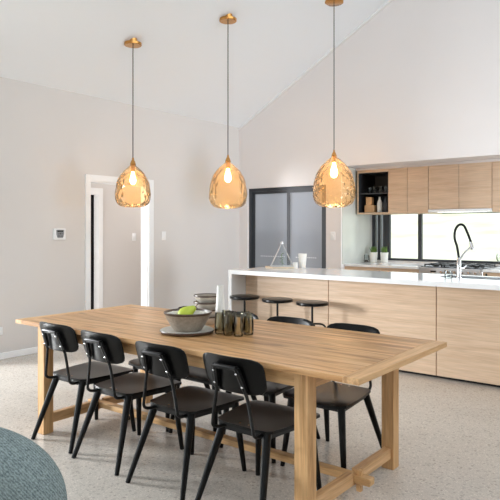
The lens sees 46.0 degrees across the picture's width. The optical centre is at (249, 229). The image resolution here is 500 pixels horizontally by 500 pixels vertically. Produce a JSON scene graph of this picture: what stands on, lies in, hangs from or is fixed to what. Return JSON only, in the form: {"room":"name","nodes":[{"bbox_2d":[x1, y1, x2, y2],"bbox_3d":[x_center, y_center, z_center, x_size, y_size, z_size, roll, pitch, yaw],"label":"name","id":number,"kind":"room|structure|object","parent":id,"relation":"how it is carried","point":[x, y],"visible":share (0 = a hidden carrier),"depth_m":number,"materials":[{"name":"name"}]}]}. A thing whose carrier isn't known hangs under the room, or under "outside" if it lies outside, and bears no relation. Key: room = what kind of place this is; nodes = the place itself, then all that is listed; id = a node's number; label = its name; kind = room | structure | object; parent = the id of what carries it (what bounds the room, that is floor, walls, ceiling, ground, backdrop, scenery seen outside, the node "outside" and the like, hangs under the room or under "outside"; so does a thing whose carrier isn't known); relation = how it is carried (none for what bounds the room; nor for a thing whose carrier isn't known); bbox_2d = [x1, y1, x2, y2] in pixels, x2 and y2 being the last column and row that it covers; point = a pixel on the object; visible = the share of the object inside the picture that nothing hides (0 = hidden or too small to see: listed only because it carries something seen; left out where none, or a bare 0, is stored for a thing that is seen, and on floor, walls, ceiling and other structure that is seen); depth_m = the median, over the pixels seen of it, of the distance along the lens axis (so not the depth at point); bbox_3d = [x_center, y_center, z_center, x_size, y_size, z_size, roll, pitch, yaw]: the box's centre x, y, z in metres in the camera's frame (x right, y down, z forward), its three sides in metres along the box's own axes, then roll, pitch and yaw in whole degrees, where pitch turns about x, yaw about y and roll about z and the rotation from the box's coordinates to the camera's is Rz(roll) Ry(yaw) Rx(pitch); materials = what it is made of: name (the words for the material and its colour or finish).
{"room":"dining room","nodes":[
{"label":"dining room","id":0,"kind":"room"},
{"bbox_2d":[91,195,93,308],"bbox_3d":[-2.726,0.150,9.395,1.500,2.500,5.000,0,0,38],"label":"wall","id":1,"kind":"structure","parent":0,"point":[92,196],"depth_m":9.50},
{"bbox_2d":[91,183,140,307],"bbox_3d":[-2.097,0.150,8.900,0.100,2.500,5.000,0,0,38],"label":"wall","id":2,"kind":"structure","parent":0,"point":[121,255],"depth_m":8.99,"materials":[{"name":"white paint"}]},
{"bbox_2d":[91,188,102,308],"bbox_3d":[-2.518,0.398,8.351,0.118,2.005,0.976,0,0,38],"label":"door","id":3,"kind":"structure","parent":2,"relation":"in","point":[97,192],"depth_m":8.67,"materials":[{"name":"white paint"}]},
{"bbox_2d":[132,233,135,240],"bbox_3d":[-1.805,0.120,9.180,0.014,0.120,0.076,0,0,38],"label":"light switch","id":4,"kind":"object","parent":2,"relation":"attached to","point":[133,234],"visible":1,"depth_m":9.17,"materials":[{"name":"white paint"}]},
{"bbox_2d":[0,77,238,352],"bbox_3d":[-3.772,-0.121,5.058,0.120,3.043,11.688,0,0,38],"label":"wall","id":5,"kind":"structure","parent":0,"point":[50,138],"depth_m":7.14,"materials":[{"name":"white paint"}]},
{"bbox_2d":[0,344,82,359],"bbox_3d":[-3.751,1.365,4.977,0.014,0.070,11.588,0,0,38],"label":"baseboard","id":6,"kind":"structure","parent":5,"relation":"attached to","point":[27,351],"depth_m":6.50,"materials":[{"name":"white paint"}]},
{"bbox_2d":[53,228,65,239],"bbox_3d":[-2.231,0.055,6.898,0.038,0.132,0.156,0,0,38],"label":"alarm keypad","id":7,"kind":"object","parent":5,"relation":"attached to","point":[58,233],"visible":1,"depth_m":6.88,"materials":[{"name":"white paint"}]},
{"bbox_2d":[85,174,153,309],"bbox_3d":[-1.712,0.362,7.662,0.140,2.075,1.111,0,0,38],"label":"door frame","id":8,"kind":"structure","parent":5,"relation":"in","point":[147,212],"depth_m":7.99,"materials":[{"name":"white paint"}]},
{"bbox_2d":[162,232,165,239],"bbox_3d":[-1.200,0.090,8.221,0.014,0.120,0.076,0,0,38],"label":"light switch","id":9,"kind":"object","parent":5,"relation":"attached to","point":[163,233],"visible":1,"depth_m":8.21,"materials":[{"name":"white paint"}]},
{"bbox_2d":[0,0,387,127],"bbox_3d":[-0.144,-4.227,2.205,9.352,5.300,11.688,0,0,38],"label":"ceiling","id":10,"kind":"structure","parent":0,"point":[188,63],"depth_m":7.13,"materials":[{"name":"white paint"}]},
{"bbox_2d":[115,38,150,206],"bbox_3d":[-1.323,-1.204,6.654,0.400,1.902,0.399,0,0,-26],"label":"pendant lamp","id":11,"kind":"object","parent":10,"relation":"hanging from","point":[132,43],"visible":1,"depth_m":6.68,"materials":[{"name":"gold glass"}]},
{"bbox_2d":[209,13,246,207],"bbox_3d":[-0.258,-1.387,6.922,0.450,2.274,0.450,0,0,34],"label":"pendant lamp","id":12,"kind":"object","parent":10,"relation":"hanging from","point":[227,19],"visible":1,"depth_m":6.99,"materials":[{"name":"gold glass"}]},
{"bbox_2d":[313,0,354,206],"bbox_3d":[1.058,-1.607,7.412,0.533,2.648,0.532,0,0,38],"label":"pendant lamp","id":13,"kind":"object","parent":10,"relation":"hanging from","point":[334,172],"visible":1,"depth_m":7.50,"materials":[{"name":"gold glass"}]},
{"bbox_2d":[0,345,499,499],"bbox_3d":[-0.815,1.460,3.332,11.800,0.120,12.630,0,0,38],"label":"floor","id":14,"kind":"structure","parent":0,"point":[449,430],"depth_m":3.78,"materials":[{"name":"concrete"}]},
{"bbox_2d":[0,427,66,499],"bbox_3d":[-1.030,1.025,2.176,0.820,0.756,0.692,0,0,0],"label":"armchair","id":15,"kind":"object","parent":14,"relation":"on","point":[27,471],"visible":1,"depth_m":1.90,"materials":[{"name":"teal fabric"}]},
{"bbox_2d":[31,321,135,453],"bbox_3d":[-1.127,1.006,4.012,0.441,0.798,0.571,0,0,38],"label":"dining chair","id":16,"kind":"object","parent":14,"relation":"on","point":[57,337],"visible":0.96,"depth_m":3.88,"materials":[{"name":"black metal"}]},
{"bbox_2d":[71,330,183,475],"bbox_3d":[-0.757,1.006,3.683,0.441,0.798,0.571,0,0,39],"label":"dining chair","id":17,"kind":"object","parent":14,"relation":"on","point":[101,347],"visible":0.99,"depth_m":3.58,"materials":[{"name":"black metal"}]},
{"bbox_2d":[128,306,210,431],"bbox_3d":[-0.572,1.006,4.413,0.441,0.798,0.571,0,0,38],"label":"dining chair","id":18,"kind":"object","parent":14,"relation":"on","point":[135,363],"visible":0.02,"depth_m":4.31,"materials":[{"name":"black metal"}]},
{"bbox_2d":[125,341,246,499],"bbox_3d":[-0.354,1.006,3.338,0.441,0.798,0.571,0,0,37],"label":"dining chair","id":19,"kind":"object","parent":14,"relation":"on","point":[190,403],"visible":1,"depth_m":3.22,"materials":[{"name":"black metal"}]},
{"bbox_2d":[169,311,258,432],"bbox_3d":[-0.224,1.006,4.135,0.441,0.798,0.571,0,0,38],"label":"dining chair","id":20,"kind":"object","parent":14,"relation":"on","point":[196,374],"visible":0.07,"depth_m":4.03,"materials":[{"name":"black metal"}]},
{"bbox_2d":[15,304,446,499],"bbox_3d":[-0.274,1.018,3.753,2.703,0.763,1.054,0,0,38],"label":"dining table","id":21,"kind":"object","parent":14,"relation":"on","point":[305,358],"visible":0.75,"depth_m":3.29,"materials":[{"name":"brown wood"}]},
{"bbox_2d":[160,326,213,335],"bbox_3d":[-0.384,0.625,3.629,0.332,0.024,0.331,0,0,38],"label":"plate","id":22,"kind":"object","parent":21,"relation":"on","point":[169,330],"visible":0.7,"depth_m":3.55,"materials":[{"name":"ceramic"}]},
{"bbox_2d":[164,308,211,331],"bbox_3d":[-0.385,0.564,3.639,0.299,0.116,0.299,0,0,38],"label":"serving bowl","id":23,"kind":"object","parent":22,"relation":"on","point":[195,322],"visible":0.95,"depth_m":3.54,"materials":[{"name":"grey ceramic"}]},
{"bbox_2d":[178,304,197,314],"bbox_3d":[-0.391,0.512,3.628,0.110,0.111,0.100,0,0,38],"label":"pear","id":24,"kind":"object","parent":23,"relation":"in","point":[187,310],"visible":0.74,"depth_m":3.60,"materials":[{"name":"food"}]},
{"bbox_2d":[205,317,214,324],"bbox_3d":[-0.287,0.605,3.947,0.181,0.063,0.181,0,0,38],"label":"stoneware bowl","id":25,"kind":"object","parent":21,"relation":"on","point":[211,320],"visible":0.23,"depth_m":3.88,"materials":[{"name":"ceramic"}]},
{"bbox_2d":[196,307,215,316],"bbox_3d":[-0.285,0.560,3.945,0.181,0.063,0.181,0,0,21],"label":"stoneware bowl","id":26,"kind":"object","parent":25,"relation":"on","point":[214,310],"visible":0.12,"depth_m":3.88,"materials":[{"name":"ceramic"}]},
{"bbox_2d":[193,300,215,309],"bbox_3d":[-0.288,0.514,3.948,0.181,0.063,0.181,0,0,4],"label":"stoneware bowl","id":27,"kind":"object","parent":26,"relation":"on","point":[211,306],"visible":0.46,"depth_m":3.88,"materials":[{"name":"ceramic"}]},
{"bbox_2d":[194,293,216,302],"bbox_3d":[-0.287,0.469,3.947,0.181,0.063,0.181,0,0,-13],"label":"stoneware bowl","id":28,"kind":"object","parent":27,"relation":"on","point":[201,297],"visible":0.77,"depth_m":3.89,"materials":[{"name":"ceramic"}]},
{"bbox_2d":[215,312,223,334],"bbox_3d":[-0.184,0.571,3.585,0.063,0.130,0.061,0,0,38],"label":"tumbler","id":29,"kind":"object","parent":21,"relation":"on","point":[215,312],"visible":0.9,"depth_m":3.58,"materials":[{"name":"clear glass"}]},
{"bbox_2d":[215,285,225,329],"bbox_3d":[-0.190,0.497,3.762,0.074,0.279,0.074,0,0,38],"label":"vase","id":30,"kind":"object","parent":21,"relation":"on","point":[220,305],"visible":0.87,"depth_m":3.74,"materials":[{"name":"ceramic"}]},
{"bbox_2d":[221,310,230,331],"bbox_3d":[-0.149,0.571,3.685,0.063,0.130,0.063,0,0,-26],"label":"tumbler","id":31,"kind":"object","parent":21,"relation":"on","point":[222,310],"visible":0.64,"depth_m":3.68,"materials":[{"name":"clear glass"}]},
{"bbox_2d":[223,313,232,335],"bbox_3d":[-0.131,0.571,3.541,0.061,0.130,0.063,0,0,-19],"label":"tumbler","id":32,"kind":"object","parent":21,"relation":"on","point":[224,332],"visible":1,"depth_m":3.53,"materials":[{"name":"clear glass"}]},
{"bbox_2d":[227,311,236,332],"bbox_3d":[-0.113,0.571,3.628,0.063,0.130,0.061,0,0,-17],"label":"tumbler","id":33,"kind":"object","parent":21,"relation":"on","point":[227,311],"visible":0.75,"depth_m":3.62,"materials":[{"name":"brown glass"}]},
{"bbox_2d":[233,314,242,336],"bbox_3d":[-0.070,0.571,3.507,0.061,0.130,0.063,0,0,3],"label":"tumbler","id":34,"kind":"object","parent":21,"relation":"on","point":[234,333],"visible":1,"depth_m":3.50,"materials":[{"name":"clear glass"}]},
{"bbox_2d":[240,311,249,332],"bbox_3d":[-0.030,0.571,3.630,0.063,0.130,0.063,0,0,-29],"label":"tumbler","id":35,"kind":"object","parent":21,"relation":"on","point":[248,330],"visible":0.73,"depth_m":3.64,"materials":[{"name":"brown glass"}]},
{"bbox_2d":[243,313,253,334],"bbox_3d":[-0.009,0.571,3.558,0.061,0.130,0.063,0,0,-36],"label":"tumbler","id":36,"kind":"object","parent":21,"relation":"on","point":[244,323],"visible":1,"depth_m":3.54,"materials":[{"name":"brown glass"}]},
{"bbox_2d":[230,294,258,311],"bbox_3d":[-0.061,1.073,6.625,0.338,0.656,0.338,0,0,38],"label":"bar stool","id":37,"kind":"object","parent":14,"relation":"on","point":[244,297],"visible":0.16,"depth_m":6.54,"materials":[{"name":"black metal"}]},
{"bbox_2d":[195,352,321,499],"bbox_3d":[0.046,1.006,3.029,0.441,0.798,0.571,0,0,38],"label":"dining chair","id":38,"kind":"object","parent":14,"relation":"on","point":[264,421],"visible":0.97,"depth_m":2.91,"materials":[{"name":"black painted wood"}]},
{"bbox_2d":[219,316,319,462],"bbox_3d":[0.137,1.006,3.866,0.441,0.798,0.571,0,0,38],"label":"dining chair","id":39,"kind":"object","parent":14,"relation":"on","point":[274,389],"visible":0.21,"depth_m":3.76,"materials":[{"name":"black painted wood"}]},
{"bbox_2d":[262,297,292,320],"bbox_3d":[0.295,1.073,6.345,0.338,0.656,0.338,0,0,38],"label":"bar stool","id":40,"kind":"object","parent":14,"relation":"on","point":[276,300],"visible":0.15,"depth_m":6.26,"materials":[{"name":"black metal"}]},
{"bbox_2d":[296,300,328,327],"bbox_3d":[0.641,1.073,6.073,0.338,0.656,0.338,0,0,38],"label":"bar stool","id":41,"kind":"object","parent":14,"relation":"on","point":[306,303],"visible":0.27,"depth_m":6.00,"materials":[{"name":"black metal"}]},
{"bbox_2d":[280,323,381,468],"bbox_3d":[0.516,1.006,3.568,0.441,0.798,0.571,0,0,38],"label":"dining chair","id":42,"kind":"object","parent":14,"relation":"on","point":[332,396],"visible":0.4,"depth_m":3.50,"materials":[{"name":"black painted wood"}]},
{"bbox_2d":[246,275,499,386],"bbox_3d":[2.195,0.956,5.563,5.227,0.888,0.621,0,0,38],"label":"base cabinet","id":43,"kind":"object","parent":14,"relation":"on","point":[468,320],"visible":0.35,"depth_m":5.64,"materials":[{"name":"brown wood"}]},
{"bbox_2d":[228,267,499,311],"bbox_3d":[2.103,0.932,5.486,5.277,0.935,0.896,0,0,38],"label":"countertop","id":44,"kind":"structure","parent":43,"relation":"on","point":[236,277],"depth_m":6.07,"materials":[{"name":"white stone"}]},
{"bbox_2d":[265,266,293,267],"bbox_3d":[0.355,0.456,7.109,0.340,0.018,0.200,0,0,0],"label":"serving board","id":45,"kind":"object","parent":44,"relation":"on","point":[265,266],"visible":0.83,"depth_m":7.01,"materials":[{"name":"brown wood"}]},
{"bbox_2d":[270,241,293,266],"bbox_3d":[0.385,0.294,7.114,0.279,0.306,0.179,0,0,0],"label":"terrarium","id":46,"kind":"object","parent":45,"relation":"on","point":[281,242],"visible":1,"depth_m":7.09,"materials":[{"name":"metal"}]},
{"bbox_2d":[298,253,306,267],"bbox_3d":[0.634,0.379,7.115,0.108,0.172,0.108,0,0,38],"label":"vase","id":47,"kind":"object","parent":44,"relation":"on","point":[302,257],"visible":0.98,"depth_m":7.08,"materials":[{"name":"ceramic"}]},
{"bbox_2d":[453,223,474,278],"bbox_3d":[2.009,0.204,5.501,0.199,0.522,0.095,0,0,-1],"label":"tap","id":48,"kind":"object","parent":44,"relation":"on","point":[471,247],"visible":1,"depth_m":5.51,"materials":[{"name":"silver metal"}]},
{"bbox_2d":[441,275,499,279],"bbox_3d":[2.206,0.568,5.669,0.700,0.202,0.320,0,0,38],"label":"sink","id":49,"kind":"object","parent":44,"relation":"in","point":[449,276],"visible":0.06,"depth_m":5.84,"materials":[{"name":"metal"}]},
{"bbox_2d":[345,266,418,272],"bbox_3d":[2.053,0.964,8.436,1.103,0.872,0.840,0,0,38],"label":"base cabinet","id":50,"kind":"object","parent":14,"relation":"on","point":[346,267],"visible":0.13,"depth_m":8.09,"materials":[{"name":"brown wood"}]},
{"bbox_2d":[344,261,427,268],"bbox_3d":[2.049,0.509,8.432,1.103,0.033,0.870,0,0,38],"label":"countertop","id":51,"kind":"structure","parent":50,"relation":"on","point":[401,265],"depth_m":8.27,"materials":[{"name":"white stone"}]},
{"bbox_2d":[369,246,377,261],"bbox_3d":[1.862,0.370,8.865,0.129,0.245,0.124,0,0,38],"label":"potted plant","id":52,"kind":"object","parent":51,"relation":"on","point":[373,254],"visible":0.98,"depth_m":8.83,"materials":[{"name":"green plant"}]},
{"bbox_2d":[380,246,388,262],"bbox_3d":[1.998,0.371,8.761,0.122,0.244,0.126,0,0,38],"label":"potted plant","id":53,"kind":"object","parent":51,"relation":"on","point":[384,254],"visible":1,"depth_m":8.72,"materials":[{"name":"green plant"}]},
{"bbox_2d":[419,262,499,275],"bbox_3d":[2.788,0.888,7.816,0.814,0.863,0.904,0,0,38],"label":"range cooker","id":54,"kind":"object","parent":14,"relation":"on","point":[473,269],"visible":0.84,"depth_m":7.58,"materials":[{"name":"metal"}]},
{"bbox_2d":[421,265,498,268],"bbox_3d":[2.802,0.491,7.834,0.794,0.008,0.760,0,0,38],"label":"cooktop","id":55,"kind":"object","parent":54,"relation":"in","point":[430,266],"depth_m":7.58,"materials":[{"name":"metal"}]},
{"bbox_2d":[483,272,499,276],"bbox_3d":[5.223,0.964,5.938,5.330,0.872,0.848,0,0,38],"label":"base cabinet","id":56,"kind":"object","parent":14,"relation":"on","point":[484,273],"visible":0.17,"depth_m":7.20,"materials":[{"name":"brown wood"}]},
{"bbox_2d":[483,267,499,272],"bbox_3d":[5.222,0.509,5.937,5.330,0.033,0.870,0,0,38],"label":"countertop","id":57,"kind":"structure","parent":56,"relation":"on","point":[495,269],"depth_m":7.22,"materials":[{"name":"white stone"}]},
{"bbox_2d":[239,0,499,268],"bbox_3d":[3.485,-2.663,6.722,9.232,8.127,0.100,0,0,38],"label":"wall","id":58,"kind":"structure","parent":0,"point":[419,80],"depth_m":7.94,"materials":[{"name":"white paint"}]},
{"bbox_2d":[249,185,325,267],"bbox_3d":[0.562,0.375,9.025,1.455,2.050,0.083,0,0,38],"label":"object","id":59,"kind":"structure","parent":58,"relation":"in","point":[289,215],"depth_m":9.01,"materials":[{"name":"grey glass"}]},
{"bbox_2d":[238,0,391,129],"bbox_3d":[3.448,-4.168,6.675,9.232,5.119,0.020,0,0,38],"label":"crown molding","id":60,"kind":"structure","parent":58,"relation":"attached to","point":[388,1],"depth_m":8.60,"materials":[{"name":"white paint"}]},
{"bbox_2d":[330,232,334,239],"bbox_3d":[1.188,0.095,8.456,0.076,0.120,0.014,0,0,38],"label":"light switch","id":61,"kind":"object","parent":58,"relation":"attached to","point":[332,234],"visible":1,"depth_m":8.46,"materials":[{"name":"white paint"}]},
{"bbox_2d":[348,156,499,168],"bbox_3d":[4.542,-0.926,6.554,7.363,0.060,0.942,0,0,38],"label":"soffit","id":62,"kind":"object","parent":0,"point":[486,157],"visible":0.2,"depth_m":7.89,"materials":[{"name":"white paint"}]},
{"bbox_2d":[377,260,499,265],"bbox_3d":[4.802,0.252,6.885,7.363,2.296,0.100,0,0,38],"label":"wall","id":63,"kind":"structure","parent":0,"point":[377,260],"depth_m":8.69,"materials":[{"name":"white paint"}]},
{"bbox_2d":[377,215,382,256],"bbox_3d":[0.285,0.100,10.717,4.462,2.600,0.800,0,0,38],"label":"window frame","id":64,"kind":"structure","parent":63,"relation":"in","point":[377,215],"depth_m":9.67,"materials":[{"name":"metal"}]},
{"bbox_2d":[357,169,402,214],"bbox_3d":[1.939,-0.542,8.726,0.496,0.640,0.535,0,0,38],"label":"wall shelf","id":65,"kind":"object","parent":63,"relation":"attached to","point":[366,179],"visible":0.69,"depth_m":8.78,"materials":[{"name":"brown wood"}]},
{"bbox_2d":[365,205,376,211],"bbox_3d":[1.774,-0.300,8.667,0.150,0.105,0.100,0,0,38],"label":"wooden box","id":66,"kind":"object","parent":65,"relation":"in","point":[368,208],"visible":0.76,"depth_m":8.62,"materials":[{"name":"brown wood"}]},
{"bbox_2d":[366,197,373,204],"bbox_3d":[1.767,-0.413,8.674,0.090,0.120,0.090,0,0,38],"label":"wooden box","id":67,"kind":"object","parent":66,"relation":"on","point":[369,200],"visible":0.84,"depth_m":8.64,"materials":[{"name":"brown wood"}]},
{"bbox_2d":[377,197,381,211],"bbox_3d":[1.889,-0.361,8.578,0.072,0.226,0.072,0,0,38],"label":"bottle","id":68,"kind":"object","parent":65,"relation":"on","point":[379,203],"visible":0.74,"depth_m":8.55,"materials":[{"name":"ceramic"}]},
{"bbox_2d":[383,197,387,211],"bbox_3d":[1.963,-0.361,8.519,0.072,0.226,0.072,0,0,38],"label":"bottle","id":69,"kind":"object","parent":65,"relation":"on","point":[385,203],"visible":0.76,"depth_m":8.49,"materials":[{"name":"black glass"}]},
{"bbox_2d":[389,166,441,213],"bbox_3d":[2.361,-0.542,8.394,0.572,0.640,0.535,0,0,38],"label":"upper cabinet","id":70,"kind":"object","parent":63,"relation":"attached to","point":[408,187],"visible":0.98,"depth_m":8.18,"materials":[{"name":"brown wood"}]},
{"bbox_2d":[428,208,491,212],"bbox_3d":[2.910,-0.249,7.953,0.829,0.039,0.540,0,0,38],"label":"range hood","id":71,"kind":"object","parent":70,"relation":"attached to","point":[481,209],"visible":0.99,"depth_m":7.76,"materials":[{"name":"metal"}]},
{"bbox_2d":[356,159,499,170],"bbox_3d":[4.616,-0.879,6.643,7.355,0.033,0.510,0,0,38],"label":"trim","id":72,"kind":"structure","parent":63,"relation":"attached to","point":[487,160],"depth_m":8.00,"materials":[{"name":"white paint"}]},
{"bbox_2d":[372,212,499,263],"bbox_3d":[4.802,0.107,6.878,7.355,0.725,0.050,0,0,38],"label":"window","id":73,"kind":"structure","parent":63,"relation":"in","point":[386,218],"depth_m":8.96,"materials":[{"name":"black metal"}]},
{"bbox_2d":[429,162,491,209],"bbox_3d":[2.915,-0.566,7.958,0.830,0.592,0.535,0,0,38],"label":"upper cabinet","id":74,"kind":"object","parent":63,"relation":"attached to","point":[468,185],"visible":0.97,"depth_m":7.73,"materials":[{"name":"brown wood"}]},
{"bbox_2d":[492,161,499,211],"bbox_3d":[3.680,-0.542,7.357,1.108,0.640,0.535,0,0,38],"label":"upper cabinet","id":75,"kind":"object","parent":63,"relation":"attached to","point":[495,165],"visible":1,"depth_m":7.46,"materials":[{"name":"brown wood"}]},
{"bbox_3d":[1.551,0.222,8.906,0.247,2.356,0.942,0,0,38],"label":"wall","id":76,"kind":"structure","parent":0,"visible":0},
{"bbox_2d":[342,167,371,263],"bbox_3d":[1.598,-0.201,8.760,0.008,1.391,0.912,0,0,38],"label":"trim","id":77,"kind":"structure","parent":76,"relation":"attached to","point":[356,228],"depth_m":8.68,"materials":[{"name":"paint"}]},
{"label":"outside","id":78,"kind":"structure","parent":0,"visible":0},
{"bbox_2d":[391,213,499,260],"bbox_3d":[15.180,-2.177,43.568,90.000,7.712,70.000,0,0,38],"label":"sky","id":79,"kind":"structure","parent":78,"point":[483,229],"depth_m":26.42,"materials":[{"name":"white"}]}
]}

